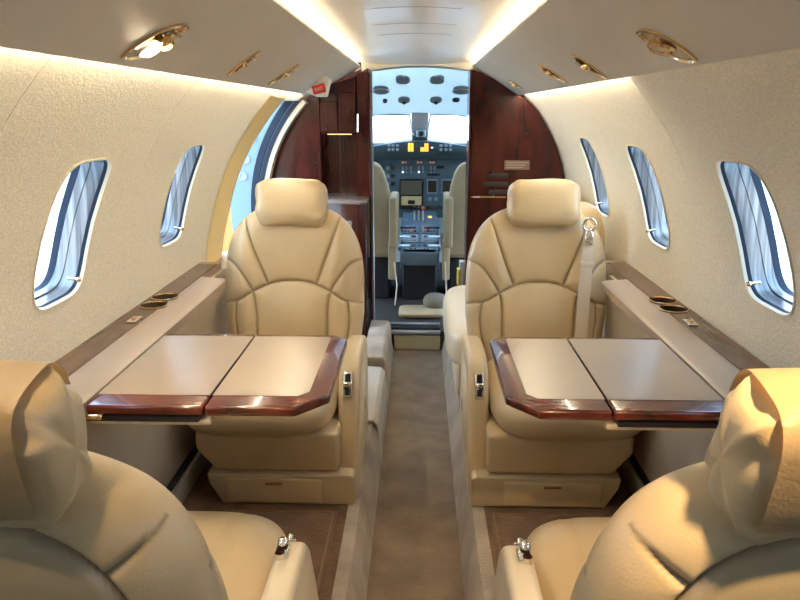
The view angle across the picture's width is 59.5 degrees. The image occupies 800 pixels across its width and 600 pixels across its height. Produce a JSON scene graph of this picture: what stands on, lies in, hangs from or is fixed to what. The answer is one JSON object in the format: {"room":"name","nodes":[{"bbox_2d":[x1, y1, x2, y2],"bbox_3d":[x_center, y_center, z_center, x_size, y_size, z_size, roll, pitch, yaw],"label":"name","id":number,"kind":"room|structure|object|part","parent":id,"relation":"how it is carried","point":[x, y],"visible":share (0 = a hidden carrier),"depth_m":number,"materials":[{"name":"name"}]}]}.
{"room":"aircraft cabin","nodes":[
{"label":"aircraft cabin","id":0,"kind":"room"},
{"bbox_2d":[86,250,229,503],"bbox_3d":[-0.691,0.557,1.024,0.097,0.543,4.250,0,15,2],"label":"wall","id":1,"kind":"structure","parent":0,"point":[169,454],"depth_m":1.92,"materials":[{"name":"beige"}]},
{"bbox_2d":[54,262,226,413],"bbox_3d":[-0.640,0.071,1.778,0.150,0.070,1.400,0,15,2],"label":"ledge","id":2,"kind":"object","parent":1,"relation":"attached to","point":[96,362],"visible":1,"depth_m":1.68,"materials":[{"name":"beige laminate"}]},
{"bbox_2d":[127,316,142,322],"bbox_3d":[-0.664,0.048,1.752,0.024,0.004,0.048,0,15,2],"label":"switch plate","id":3,"kind":"object","parent":2,"relation":"attached to","point":[131,319],"depth_m":1.75,"materials":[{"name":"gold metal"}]},
{"bbox_2d":[85,334,346,424],"bbox_3d":[-0.351,0.160,1.484,0.442,0.043,0.447,0,15,2],"label":"folding table","id":4,"kind":"object","parent":2,"relation":"attached to","point":[182,379],"visible":0.98,"depth_m":1.40,"materials":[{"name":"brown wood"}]},
{"bbox_3d":[-0.468,0.164,1.489,0.208,0.009,0.425,0,15,2],"label":"under frame","id":5,"kind":"part","parent":4,"relation":"part of","materials":[{"name":"metal"}]},
{"bbox_3d":[-0.659,0.866,0.795,0.018,0.065,3.650,0,15,2],"label":"kick panel","id":6,"kind":"part","parent":1,"relation":"part of","materials":[{"name":"beige"}]},
{"bbox_2d":[0,0,356,361],"bbox_3d":[-0.399,0.115,1.192,0.820,1.560,4.820,0,15,2],"label":"wall","id":7,"kind":"structure","parent":0,"point":[58,113],"depth_m":1.53,"materials":[{"name":"beige fabric"}]},
{"bbox_2d":[32,158,112,311],"bbox_3d":[-0.710,-0.154,1.460,0.169,0.328,0.252,0,15,2],"label":"window","id":8,"kind":"structure","parent":7,"relation":"in","point":[88,179],"depth_m":1.56,"materials":[{"name":"beige plastic"}]},
{"bbox_3d":[-0.714,-0.045,1.534,0.030,0.013,0.012,0,15,2],"label":"shade knob","id":9,"kind":"part","parent":8,"relation":"part of","materials":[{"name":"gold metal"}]},
{"bbox_2d":[120,23,188,60],"bbox_3d":[-0.409,-0.431,1.171,0.098,0.062,0.102,0,15,2],"label":"light","id":10,"kind":"object","parent":7,"relation":"attached to","point":[163,39],"visible":1,"depth_m":1.16,"materials":[{"name":"gold metal"}]},
{"bbox_3d":[-0.409,-0.432,1.171,0.083,0.051,0.088,0,15,2],"label":"lamp shade","id":11,"kind":"part","parent":10,"relation":"part of","materials":[{"name":"brown metal"}]},
{"bbox_2d":[0,0,359,94],"bbox_3d":[-0.369,-0.435,1.044,0.223,0.146,4.820,0,15,2],"label":"ceiling panel","id":12,"kind":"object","parent":7,"relation":"attached to","point":[220,35],"depth_m":1.27,"materials":[{"name":"beige plastic"}]},
{"bbox_2d":[159,144,205,247],"bbox_3d":[-0.691,-0.333,2.126,0.169,0.328,0.252,0,15,2],"label":"window","id":13,"kind":"structure","parent":7,"relation":"in","point":[172,222],"depth_m":2.23,"materials":[{"name":"beige"}]},
{"bbox_2d":[227,51,259,75],"bbox_3d":[-0.388,-0.586,1.736,0.096,0.059,0.041,6,16,23],"label":"light","id":14,"kind":"object","parent":7,"relation":"attached to","point":[247,62],"visible":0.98,"depth_m":1.73,"materials":[{"name":"gold metal"}]},
{"bbox_2d":[206,96,307,261],"bbox_3d":[-0.636,-0.309,2.964,0.407,1.283,1.031,0,15,2],"label":"door","id":15,"kind":"structure","parent":7,"relation":"in","point":[253,160],"depth_m":3.28,"materials":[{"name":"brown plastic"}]},
{"bbox_2d":[238,172,246,180],"bbox_3d":[-0.756,-0.594,3.363,0.040,0.040,0.006,0,15,2],"label":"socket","id":16,"kind":"object","parent":15,"relation":"attached to","point":[242,176],"depth_m":3.36,"materials":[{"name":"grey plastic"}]},
{"bbox_2d":[244,156,249,163],"bbox_3d":[-0.736,-0.671,3.342,0.040,0.040,0.006,0,15,2],"label":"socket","id":17,"kind":"object","parent":15,"relation":"attached to","point":[247,161],"depth_m":3.34,"materials":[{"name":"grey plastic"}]},
{"bbox_2d":[267,63,299,85],"bbox_3d":[-0.373,-0.722,2.241,0.108,0.068,0.056,0,15,2],"label":"light","id":18,"kind":"object","parent":7,"relation":"attached to","point":[289,71],"visible":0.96,"depth_m":2.23,"materials":[{"name":"gold metal"}]},
{"bbox_2d":[307,76,331,96],"bbox_3d":[-0.338,-0.891,2.921,0.100,0.084,0.056,0,15,2],"label":"exit sign","id":19,"kind":"object","parent":7,"relation":"attached to","point":[321,88],"visible":1,"depth_m":2.90,"materials":[{"name":"white plastic"}]},
{"bbox_2d":[182,262,632,599],"bbox_3d":[0.034,0.615,2.184,1.600,0.180,6.500,0,15,2],"label":"floor","id":20,"kind":"structure","parent":0,"point":[346,577],"depth_m":1.97,"materials":[{"name":"brown carpet"}]},
{"bbox_2d":[0,360,318,599],"bbox_3d":[-0.404,0.391,1.049,0.494,0.847,0.727,0,15,2],"label":"seat","id":21,"kind":"object","parent":20,"relation":"on","point":[77,523],"visible":1,"depth_m":0.69,"materials":[{"name":"beige leather"}]},
{"bbox_3d":[-0.425,0.393,0.819,0.462,0.536,0.214,0,15,2],"label":"backrest","id":22,"kind":"part","parent":21,"relation":"part of","materials":[{"name":"beige leather"}]},
{"bbox_2d":[188,511,284,599],"bbox_3d":[-0.426,0.529,1.187,0.432,0.162,0.530,0,15,2],"label":"cushion","id":23,"kind":"object","parent":21,"relation":"on","point":[242,546],"depth_m":1.25,"materials":[{"name":"beige leather"}]},
{"bbox_3d":[-0.184,0.603,1.166,0.050,0.369,0.458,0,15,2],"label":"armrest","id":24,"kind":"part","parent":21,"relation":"part of","materials":[{"name":"leather"}]},
{"bbox_2d":[189,178,367,503],"bbox_3d":[-0.360,0.079,2.177,0.505,0.864,0.699,0,15,2],"label":"seat","id":25,"kind":"object","parent":20,"relation":"on","point":[294,265],"visible":0.84,"depth_m":2.27,"materials":[{"name":"beige leather"}]},
{"bbox_2d":[189,374,338,436],"bbox_3d":[-0.397,0.272,2.144,0.432,0.162,0.530,0,15,2],"label":"cushion","id":26,"kind":"object","parent":25,"relation":"on","point":[322,421],"depth_m":1.90,"materials":[{"name":"beige leather"}]},
{"bbox_3d":[-0.354,0.514,1.958,0.048,0.008,0.002,0,15,2],"label":"drawer pull","id":27,"kind":"part","parent":25,"relation":"part of","materials":[{"name":"gold metal"}]},
{"bbox_3d":[-0.353,0.536,1.971,0.270,0.073,0.012,0,15,2],"label":"drawer","id":28,"kind":"part","parent":25,"relation":"part of","materials":[{"name":"beige leather"}]},
{"bbox_3d":[-0.358,-0.042,2.390,0.472,0.561,0.222,0,15,2],"label":"backrest","id":29,"kind":"part","parent":25,"relation":"part of","materials":[{"name":"beige leather"}]},
{"bbox_3d":[-0.152,0.245,2.028,0.026,0.069,0.037,0,15,2],"label":"control plate","id":30,"kind":"part","parent":25,"relation":"part of","materials":[{"name":"silver metal"}]},
{"bbox_3d":[-0.152,0.231,2.023,0.024,0.038,0.026,0,15,2],"label":"lever","id":31,"kind":"part","parent":25,"relation":"part of","materials":[{"name":"silver metal"}]},
{"bbox_3d":[-0.146,0.329,2.186,0.060,0.369,0.458,0,15,2],"label":"armrest","id":32,"kind":"part","parent":25,"relation":"part of","materials":[{"name":"beige leather"}]},
{"bbox_3d":[-0.116,0.314,2.185,0.004,0.220,0.290,0,15,2],"label":"panel","id":33,"kind":"part","parent":25,"relation":"part of","materials":[{"name":"leather"}]},
{"bbox_2d":[222,509,337,599],"bbox_3d":[-0.339,0.641,1.736,0.320,0.011,0.440,0,15,2],"label":"floor mat","id":34,"kind":"object","parent":20,"relation":"on","point":[314,528],"visible":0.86,"depth_m":1.86,"materials":[{"name":"brown carpet"}]},
{"bbox_2d":[373,161,398,304],"bbox_3d":[-0.205,-0.428,4.247,0.397,0.821,0.629,0,15,2],"label":"seat","id":35,"kind":"object","parent":20,"relation":"on","point":[386,204],"visible":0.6,"depth_m":4.08,"materials":[{"name":"beige leather"}]},
{"bbox_3d":[-0.217,-0.536,4.114,0.333,0.542,0.110,0,15,2],"label":"backrest","id":36,"kind":"part","parent":35,"relation":"part of","materials":[{"name":"beige leather"}]},
{"bbox_3d":[-0.035,-0.481,4.150,0.049,0.289,0.340,0,15,2],"label":"armrest","id":37,"kind":"part","parent":35,"relation":"part of","materials":[{"name":"beige leather"}]},
{"bbox_2d":[398,206,440,299],"bbox_3d":[0.125,-0.328,4.465,0.260,0.515,0.722,0,15,2],"label":"pedestal","id":38,"kind":"object","parent":20,"relation":"on","point":[419,249],"visible":1,"depth_m":4.23,"materials":[{"name":"black metal"}]},
{"bbox_2d":[399,305,442,317],"bbox_3d":[0.118,0.062,3.929,0.250,0.024,0.200,0,15,2],"label":"floor cushion","id":39,"kind":"object","parent":20,"relation":"on","point":[417,311],"visible":0.85,"depth_m":3.88,"materials":[{"name":"beige leather"}]},
{"bbox_2d":[423,292,444,308],"bbox_3d":[0.202,0.011,4.006,0.140,0.100,0.159,0,15,2],"label":"cloth bag","id":40,"kind":"object","parent":20,"relation":"on","point":[431,300],"visible":0.69,"depth_m":3.94,"materials":[{"name":"grey fabric"}]},
{"bbox_2d":[441,162,465,291],"bbox_3d":[0.444,-0.423,4.230,0.383,0.821,0.629,0,15,2],"label":"seat","id":41,"kind":"object","parent":20,"relation":"on","point":[452,236],"visible":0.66,"depth_m":4.06,"materials":[{"name":"beige leather"}]},
{"bbox_3d":[0.283,-0.479,4.141,0.049,0.289,0.340,0,15,2],"label":"armrest","id":42,"kind":"part","parent":41,"relation":"part of","materials":[{"name":"beige leather"}]},
{"bbox_2d":[441,232,463,257],"bbox_3d":[0.449,-0.350,4.347,0.380,0.100,0.440,0,15,2],"label":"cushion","id":43,"kind":"object","parent":41,"relation":"on","point":[451,256],"depth_m":4.16,"materials":[{"name":"beige leather"}]},
{"bbox_3d":[0.443,-0.532,4.097,0.326,0.542,0.110,0,15,2],"label":"backrest","id":44,"kind":"part","parent":41,"relation":"part of","materials":[{"name":"beige leather"}]},
{"bbox_2d":[443,202,604,395],"bbox_3d":[0.475,-0.070,2.961,0.570,0.750,0.860,0,15,2],"label":"seat","id":45,"kind":"object","parent":20,"relation":"on","point":[454,318],"visible":0.1,"depth_m":2.72,"materials":[{"name":"leather"}]},
{"bbox_2d":[443,285,466,365],"bbox_3d":[0.405,0.100,3.019,0.430,0.190,0.840,0,15,2],"label":"cushion","id":46,"kind":"object","parent":45,"relation":"on","point":[454,318],"depth_m":2.81,"materials":[{"name":"leather"}]},
{"bbox_3d":[0.677,-0.153,2.653,0.150,0.430,0.320,0,15,2],"label":"backrest","id":47,"kind":"part","parent":45,"relation":"part of","materials":[{"name":"beige leather"}]},
{"bbox_2d":[490,513,606,558],"bbox_3d":[0.401,0.646,1.716,0.320,0.011,0.440,0,15,2],"label":"floor mat","id":48,"kind":"object","parent":20,"relation":"on","point":[506,527],"visible":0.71,"depth_m":1.88,"materials":[{"name":"brown carpet"}]},
{"bbox_2d":[460,179,640,507],"bbox_3d":[0.447,0.085,2.155,0.505,0.864,0.699,0,15,2],"label":"seat","id":49,"kind":"object","parent":20,"relation":"on","point":[536,267],"visible":0.77,"depth_m":2.24,"materials":[{"name":"beige leather"}]},
{"bbox_3d":[0.200,0.316,2.177,0.004,0.220,0.290,0,15,2],"label":"panel","id":50,"kind":"part","parent":49,"relation":"part of","materials":[{"name":"leather"}]},
{"bbox_3d":[0.231,0.332,2.176,0.060,0.369,0.458,0,15,2],"label":"armrest","id":51,"kind":"part","parent":49,"relation":"part of","materials":[{"name":"beige leather"}]},
{"bbox_3d":[0.229,0.248,2.018,0.026,0.069,0.037,0,15,2],"label":"control plate","id":52,"kind":"part","parent":49,"relation":"part of","materials":[{"name":"silver metal"}]},
{"bbox_3d":[0.229,0.234,2.013,0.024,0.038,0.026,0,15,2],"label":"lever","id":53,"kind":"part","parent":49,"relation":"part of","materials":[{"name":"silver metal"}]},
{"bbox_3d":[0.459,-0.036,2.368,0.472,0.561,0.222,0,15,2],"label":"backrest","id":54,"kind":"part","parent":49,"relation":"part of","materials":[{"name":"beige leather"}]},
{"bbox_3d":[0.423,0.541,1.950,0.270,0.073,0.012,0,15,2],"label":"drawer","id":55,"kind":"part","parent":49,"relation":"part of","materials":[{"name":"beige leather"}]},
{"bbox_3d":[0.423,0.519,1.937,0.048,0.008,0.002,0,15,2],"label":"drawer pull","id":56,"kind":"part","parent":49,"relation":"part of","materials":[{"name":"gold metal"}]},
{"bbox_2d":[487,359,640,440],"bbox_3d":[0.480,0.279,2.120,0.432,0.162,0.530,0,15,2],"label":"cushion","id":57,"kind":"object","parent":49,"relation":"on","point":[505,422],"depth_m":1.89,"materials":[{"name":"beige leather"}]},
{"bbox_2d":[492,368,799,599],"bbox_3d":[0.410,0.397,1.027,0.494,0.847,0.727,0,15,2],"label":"seat","id":58,"kind":"object","parent":20,"relation":"on","point":[726,525],"visible":1,"depth_m":0.67,"materials":[{"name":"beige leather"}]},
{"bbox_3d":[0.194,0.606,1.156,0.050,0.369,0.458,0,15,2],"label":"armrest","id":59,"kind":"part","parent":58,"relation":"part of","materials":[{"name":"leather"}]},
{"bbox_2d":[527,517,610,599],"bbox_3d":[0.437,0.535,1.164,0.432,0.162,0.530,0,15,2],"label":"cushion","id":60,"kind":"object","parent":58,"relation":"on","point":[560,549],"depth_m":1.25,"materials":[{"name":"beige leather"}]},
{"bbox_3d":[0.418,0.399,0.796,0.462,0.536,0.214,0,15,2],"label":"backrest","id":61,"kind":"part","parent":58,"relation":"part of","materials":[{"name":"beige leather"}]},
{"bbox_2d":[310,0,513,64],"bbox_3d":[0.011,-0.517,1.010,0.800,0.061,4.820,0,15,2],"label":"ceiling","id":62,"kind":"structure","parent":0,"point":[476,18],"depth_m":2.21,"materials":[{"name":"white plastic"}]},
{"bbox_2d":[377,33,451,34],"bbox_3d":[0.052,-0.933,2.452,0.265,0.009,0.032,0,15,2],"label":"trim","id":63,"kind":"structure","parent":62,"relation":"attached to","point":[401,33],"depth_m":2.46,"materials":[{"name":"beige"}]},
{"bbox_2d":[366,349,463,599],"bbox_3d":[0.010,0.898,1.380,1.600,0.050,4.800,0,15,2],"label":"floor","id":64,"kind":"structure","parent":0,"point":[415,554],"depth_m":2.26,"materials":[{"name":"beige carpet"}]},
{"bbox_2d":[272,62,370,336],"bbox_3d":[-0.404,-0.415,3.474,0.509,1.399,0.379,0,15,2],"label":"partition wall","id":65,"kind":"structure","parent":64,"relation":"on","point":[344,110],"depth_m":3.38,"materials":[{"name":"brown wood"}]},
{"bbox_3d":[-0.340,-0.877,3.344,0.084,0.140,0.016,0,15,2],"label":"cupboard door","id":66,"kind":"part","parent":65,"relation":"part of","materials":[{"name":"brown wood"}]},
{"bbox_3d":[-0.252,-0.896,3.336,0.083,0.180,0.016,0,15,2],"label":"cupboard door","id":67,"kind":"part","parent":65,"relation":"part of","materials":[{"name":"brown wood"}]},
{"bbox_2d":[327,193,368,204],"bbox_3d":[-0.319,-0.497,3.429,0.331,0.018,0.339,0,15,2],"label":"countertop","id":68,"kind":"structure","parent":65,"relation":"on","point":[333,198],"depth_m":3.35,"materials":[{"name":"grey"}]},
{"bbox_3d":[-0.200,-0.843,3.332,0.010,0.083,0.010,7,16,23],"label":"handle","id":69,"kind":"part","parent":65,"relation":"part of","materials":[{"name":"silver metal"}]},
{"bbox_2d":[368,366,386,445],"bbox_3d":[-0.106,0.414,2.776,0.087,0.120,0.540,0,15,2],"label":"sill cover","id":70,"kind":"structure","parent":64,"relation":"on","point":[377,387],"depth_m":2.75,"materials":[{"name":"beige leather"}]},
{"bbox_2d":[367,320,391,383],"bbox_3d":[-0.102,0.258,3.325,0.107,0.178,0.560,0,15,2],"label":"plinth","id":71,"kind":"object","parent":64,"relation":"on","point":[379,340],"visible":0.71,"depth_m":3.23,"materials":[{"name":"leather"}]},
{"bbox_2d":[389,322,439,349],"bbox_3d":[0.072,0.190,3.690,0.275,0.115,0.130,0,15,2],"label":"step","id":72,"kind":"structure","parent":64,"relation":"on","point":[432,341],"depth_m":3.64,"materials":[{"name":"beige"}]},
{"bbox_2d":[468,69,563,253],"bbox_3d":[0.542,-0.415,3.495,0.544,1.399,0.126,0,15,2],"label":"partition wall","id":73,"kind":"structure","parent":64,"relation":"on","point":[511,142],"depth_m":3.36,"materials":[{"name":"brown wood"}]},
{"bbox_3d":[0.542,-0.128,3.581,0.544,0.799,0.110,0,15,2],"label":"panel","id":74,"kind":"part","parent":73,"relation":"part of","materials":[{"name":"brown wood"}]},
{"bbox_3d":[0.432,-0.505,3.429,0.170,0.008,0.013,0,15,2],"label":"gold rail","id":75,"kind":"part","parent":73,"relation":"part of","materials":[{"name":"brown metal"}]},
{"bbox_3d":[0.575,-0.807,3.397,0.473,0.592,0.110,0,15,2],"label":"panel","id":76,"kind":"part","parent":73,"relation":"part of","materials":[{"name":"brown wood"}]},
{"bbox_2d":[396,218,442,261],"bbox_3d":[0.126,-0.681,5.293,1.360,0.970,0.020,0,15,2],"label":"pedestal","id":77,"kind":"structure","parent":0,"point":[440,220],"depth_m":5.34,"materials":[{"name":"grey"}]},
{"bbox_2d":[361,61,478,71],"bbox_3d":[0.097,-1.145,3.331,0.560,0.116,0.050,0,15,2],"label":"wall header","id":78,"kind":"structure","parent":0,"point":[364,65],"depth_m":3.31,"materials":[{"name":"beige plastic"}]},
{"bbox_2d":[368,66,472,319],"bbox_3d":[0.097,-0.494,3.511,0.492,1.292,0.160,0,15,2],"label":"door frame","id":79,"kind":"structure","parent":78,"relation":"in","point":[370,73],"depth_m":3.42,"materials":[{"name":"silver metal"}]},
{"bbox_3d":[-0.143,-0.486,3.520,0.011,1.274,0.160,0,15,2],"label":"post","id":80,"kind":"part","parent":79,"relation":"part of","materials":[{"name":"brown wood"}]},
{"bbox_2d":[457,260,463,285],"bbox_3d":[0.327,-0.106,3.719,0.049,0.206,0.066,0,15,2],"label":"binder","id":81,"kind":"object","parent":79,"relation":"attached to","point":[460,269],"visible":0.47,"depth_m":3.68,"materials":[{"name":"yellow plastic"}]},
{"bbox_3d":[0.336,-0.483,3.507,0.011,1.274,0.160,0,15,2],"label":"post","id":82,"kind":"part","parent":79,"relation":"part of","materials":[{"name":"brown wood"}]},
{"bbox_2d":[373,68,467,117],"bbox_3d":[0.093,-0.842,4.028,1.490,0.973,0.880,0,15,2],"label":"ceiling","id":83,"kind":"structure","parent":0,"point":[419,90],"depth_m":4.04,"materials":[{"name":"grey"}]},
{"bbox_2d":[373,85,389,94],"bbox_3d":[-0.107,-1.184,3.949,0.100,0.047,0.115,0,15,2],"label":"speaker","id":84,"kind":"object","parent":83,"relation":"attached to","point":[380,90],"visible":1,"depth_m":3.92},
{"bbox_2d":[373,114,411,142],"bbox_3d":[-0.218,-1.134,4.673,0.612,0.223,0.615,0,15,2],"label":"window","id":85,"kind":"structure","parent":83,"relation":"attached to","point":[409,115],"depth_m":4.40,"materials":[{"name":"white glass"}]},
{"bbox_2d":[396,75,409,83],"bbox_3d":[0.016,-1.192,3.787,0.080,0.044,0.142,0,15,2],"label":"ceiling vent","id":86,"kind":"object","parent":83,"relation":"in","point":[400,79],"visible":1,"depth_m":3.77,"materials":[{"name":"grey plastic"}]},
{"bbox_2d":[398,96,409,104],"bbox_3d":[0.024,-1.177,4.131,0.070,0.046,0.096,0,15,2],"label":"lamp","id":87,"kind":"object","parent":83,"relation":"attached to","point":[403,99],"visible":1,"depth_m":4.11,"materials":[{"name":"grey plastic"}]},
{"bbox_2d":[411,113,428,139],"bbox_3d":[0.133,-1.143,4.688,0.110,0.233,0.582,0,15,2],"label":"trim","id":88,"kind":"structure","parent":83,"relation":"attached to","point":[419,121],"depth_m":4.52,"materials":[{"name":"grey plastic"}]},
{"bbox_2d":[411,129,425,137],"bbox_3d":[0.121,-1.139,4.556,0.097,0.165,0.166,0,15,2],"label":"standby compass","id":89,"kind":"object","parent":88,"relation":"attached to","point":[420,133],"visible":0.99,"depth_m":4.59,"materials":[{"name":"grey plastic"}]},
{"bbox_2d":[430,96,441,104],"bbox_3d":[0.212,-1.175,4.123,0.070,0.046,0.096,0,15,2],"label":"lamp","id":90,"kind":"object","parent":83,"relation":"attached to","point":[435,99],"visible":1,"depth_m":4.10,"materials":[{"name":"grey plastic"}]},
{"bbox_2d":[430,75,443,83],"bbox_3d":[0.200,-1.189,3.778,0.080,0.044,0.142,0,15,2],"label":"ceiling vent","id":91,"kind":"object","parent":83,"relation":"in","point":[438,79],"visible":1,"depth_m":3.75,"materials":[{"name":"grey plastic"}]},
{"bbox_2d":[428,114,465,142],"bbox_3d":[0.483,-1.129,4.655,0.612,0.223,0.615,0,15,2],"label":"window","id":92,"kind":"structure","parent":83,"relation":"attached to","point":[430,115],"depth_m":4.40,"materials":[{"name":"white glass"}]},
{"bbox_2d":[452,85,467,94],"bbox_3d":[0.342,-1.175,3.921,0.100,0.047,0.115,0,15,2],"label":"speaker","id":93,"kind":"object","parent":83,"relation":"attached to","point":[459,90],"visible":0.93,"depth_m":3.90},
{"bbox_2d":[475,0,799,367],"bbox_3d":[0.420,0.121,1.170,0.820,1.560,4.820,0,15,2],"label":"wall","id":94,"kind":"structure","parent":0,"point":[746,109],"depth_m":1.64,"materials":[{"name":"beige plastic"}]},
{"bbox_2d":[509,80,522,88],"bbox_3d":[0.489,-0.911,2.957,0.060,0.040,0.048,0,15,2],"label":"light","id":95,"kind":"object","parent":94,"relation":"attached to","point":[513,84],"visible":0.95,"depth_m":2.95,"materials":[{"name":"gold metal"}]},
{"bbox_2d":[538,64,566,82],"bbox_3d":[0.465,-0.689,2.131,0.089,0.057,0.069,0,15,2],"label":"light","id":96,"kind":"object","parent":94,"relation":"attached to","point":[549,73],"visible":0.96,"depth_m":2.12,"materials":[{"name":"gold metal"}]},
{"bbox_2d":[570,53,608,79],"bbox_3d":[0.463,-0.570,1.709,0.100,0.064,0.049,0,15,2],"label":"light","id":97,"kind":"object","parent":94,"relation":"attached to","point":[585,65],"visible":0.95,"depth_m":1.70,"materials":[{"name":"gold metal"}]},
{"bbox_2d":[578,137,609,217],"bbox_3d":[0.786,-0.493,2.725,0.169,0.328,0.252,0,15,2],"label":"window","id":98,"kind":"structure","parent":94,"relation":"in","point":[599,186],"depth_m":2.83,"materials":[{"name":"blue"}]},
{"bbox_2d":[473,0,799,94],"bbox_3d":[0.390,-0.429,1.023,0.223,0.146,4.820,0,15,2],"label":"ceiling panel","id":99,"kind":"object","parent":94,"relation":"attached to","point":[602,33],"depth_m":1.28,"materials":[{"name":"beige plastic"}]},
{"bbox_2d":[624,144,669,250],"bbox_3d":[0.768,-0.322,2.087,0.169,0.328,0.252,0,15,2],"label":"window","id":100,"kind":"structure","parent":94,"relation":"in","point":[650,193],"depth_m":2.19,"materials":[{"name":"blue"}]},
{"bbox_3d":[0.774,-0.214,2.161,0.030,0.013,0.012,0,15,2],"label":"shade knob","id":101,"kind":"part","parent":100,"relation":"part of","materials":[{"name":"gold metal"}]},
{"bbox_2d":[636,28,697,63],"bbox_3d":[0.447,-0.426,1.176,0.091,0.058,0.098,0,15,2],"label":"light","id":102,"kind":"object","parent":94,"relation":"attached to","point":[659,44],"visible":1,"depth_m":1.17,"materials":[{"name":"gold metal"}]},
{"bbox_3d":[0.447,-0.427,1.175,0.077,0.047,0.084,0,15,2],"label":"lamp shade","id":103,"kind":"part","parent":102,"relation":"part of","materials":[{"name":"brown metal"}]},
{"bbox_2d":[715,159,794,317],"bbox_3d":[0.749,-0.143,1.421,0.169,0.328,0.252,0,15,2],"label":"window","id":104,"kind":"structure","parent":94,"relation":"in","point":[741,184],"depth_m":1.52,"materials":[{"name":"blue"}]},
{"bbox_3d":[0.755,-0.035,1.495,0.030,0.013,0.012,0,15,2],"label":"shade knob","id":105,"kind":"part","parent":104,"relation":"part of","materials":[{"name":"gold metal"}]},
{"bbox_2d":[604,275,714,493],"bbox_3d":[0.688,0.645,0.697,0.097,0.543,3.650,0,15,2],"label":"wall","id":106,"kind":"structure","parent":0,"point":[656,454],"depth_m":1.93,"materials":[{"name":"beige plastic"}]},
{"bbox_3d":[0.648,0.875,0.760,0.018,0.065,3.650,0,15,2],"label":"kick panel","id":107,"kind":"part","parent":106,"relation":"part of","materials":[{"name":"black"}]},
{"bbox_2d":[601,261,769,400],"bbox_3d":[0.694,0.073,1.771,0.150,0.070,1.460,0,15,2],"label":"ledge","id":108,"kind":"object","parent":106,"relation":"attached to","point":[710,353],"visible":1,"depth_m":1.70,"materials":[{"name":"beige laminate"}]},
{"bbox_2d":[489,337,723,430],"bbox_3d":[0.406,0.165,1.464,0.404,0.043,0.447,0,15,2],"label":"folding table","id":109,"kind":"object","parent":108,"relation":"attached to","point":[621,383],"visible":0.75,"depth_m":1.39,"materials":[{"name":"brown wood"}]},
{"bbox_3d":[0.504,0.171,1.464,0.208,0.009,0.425,0,15,2],"label":"under frame","id":110,"kind":"part","parent":109,"relation":"part of","materials":[{"name":"black rubber"}]},
{"bbox_2d":[682,319,697,325],"bbox_3d":[0.716,0.055,1.728,0.024,0.004,0.048,0,15,2],"label":"switch plate","id":111,"kind":"object","parent":108,"relation":"attached to","point":[685,322],"depth_m":1.72,"materials":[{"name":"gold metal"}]},
{"bbox_3d":[0.785,-0.686,4.869,0.020,1.200,0.800,0,15,2],"label":"wall","id":112,"kind":"structure","parent":0,"visible":0},
{"bbox_2d":[373,139,465,217],"bbox_3d":[0.125,-0.842,4.837,1.300,0.518,0.458,0,15,2],"label":"panel","id":113,"kind":"object","parent":112,"relation":"attached to","point":[420,171],"visible":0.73,"depth_m":4.71,"materials":[{"name":"grey"}]},
{"bbox_2d":[408,143,412,150],"bbox_3d":[0.070,-0.999,4.575,0.034,0.051,0.005,0,15,2],"label":"warning light","id":114,"kind":"object","parent":113,"relation":"attached to","point":[410,145],"depth_m":4.57,"materials":[{"name":"yellow plastic"}]},
{"label":"outside","id":115,"kind":"structure","parent":0,"visible":0},
{"bbox_2d":[35,174,792,291],"bbox_3d":[-0.020,2.342,0.629,120.000,0.050,120.000,0,15,2],"label":"ground","id":116,"kind":"structure","parent":115,"point":[47,242],"depth_m":13.33,"materials":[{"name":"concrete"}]},
{"bbox_2d":[223,210,233,251],"bbox_3d":[-2.637,-1.644,11.132,1.700,2.200,1.200,0,15,2],"label":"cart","id":117,"kind":"object","parent":116,"relation":"on","point":[229,233],"visible":0.02,"depth_m":10.78,"materials":[{"name":"paint"}]}
]}

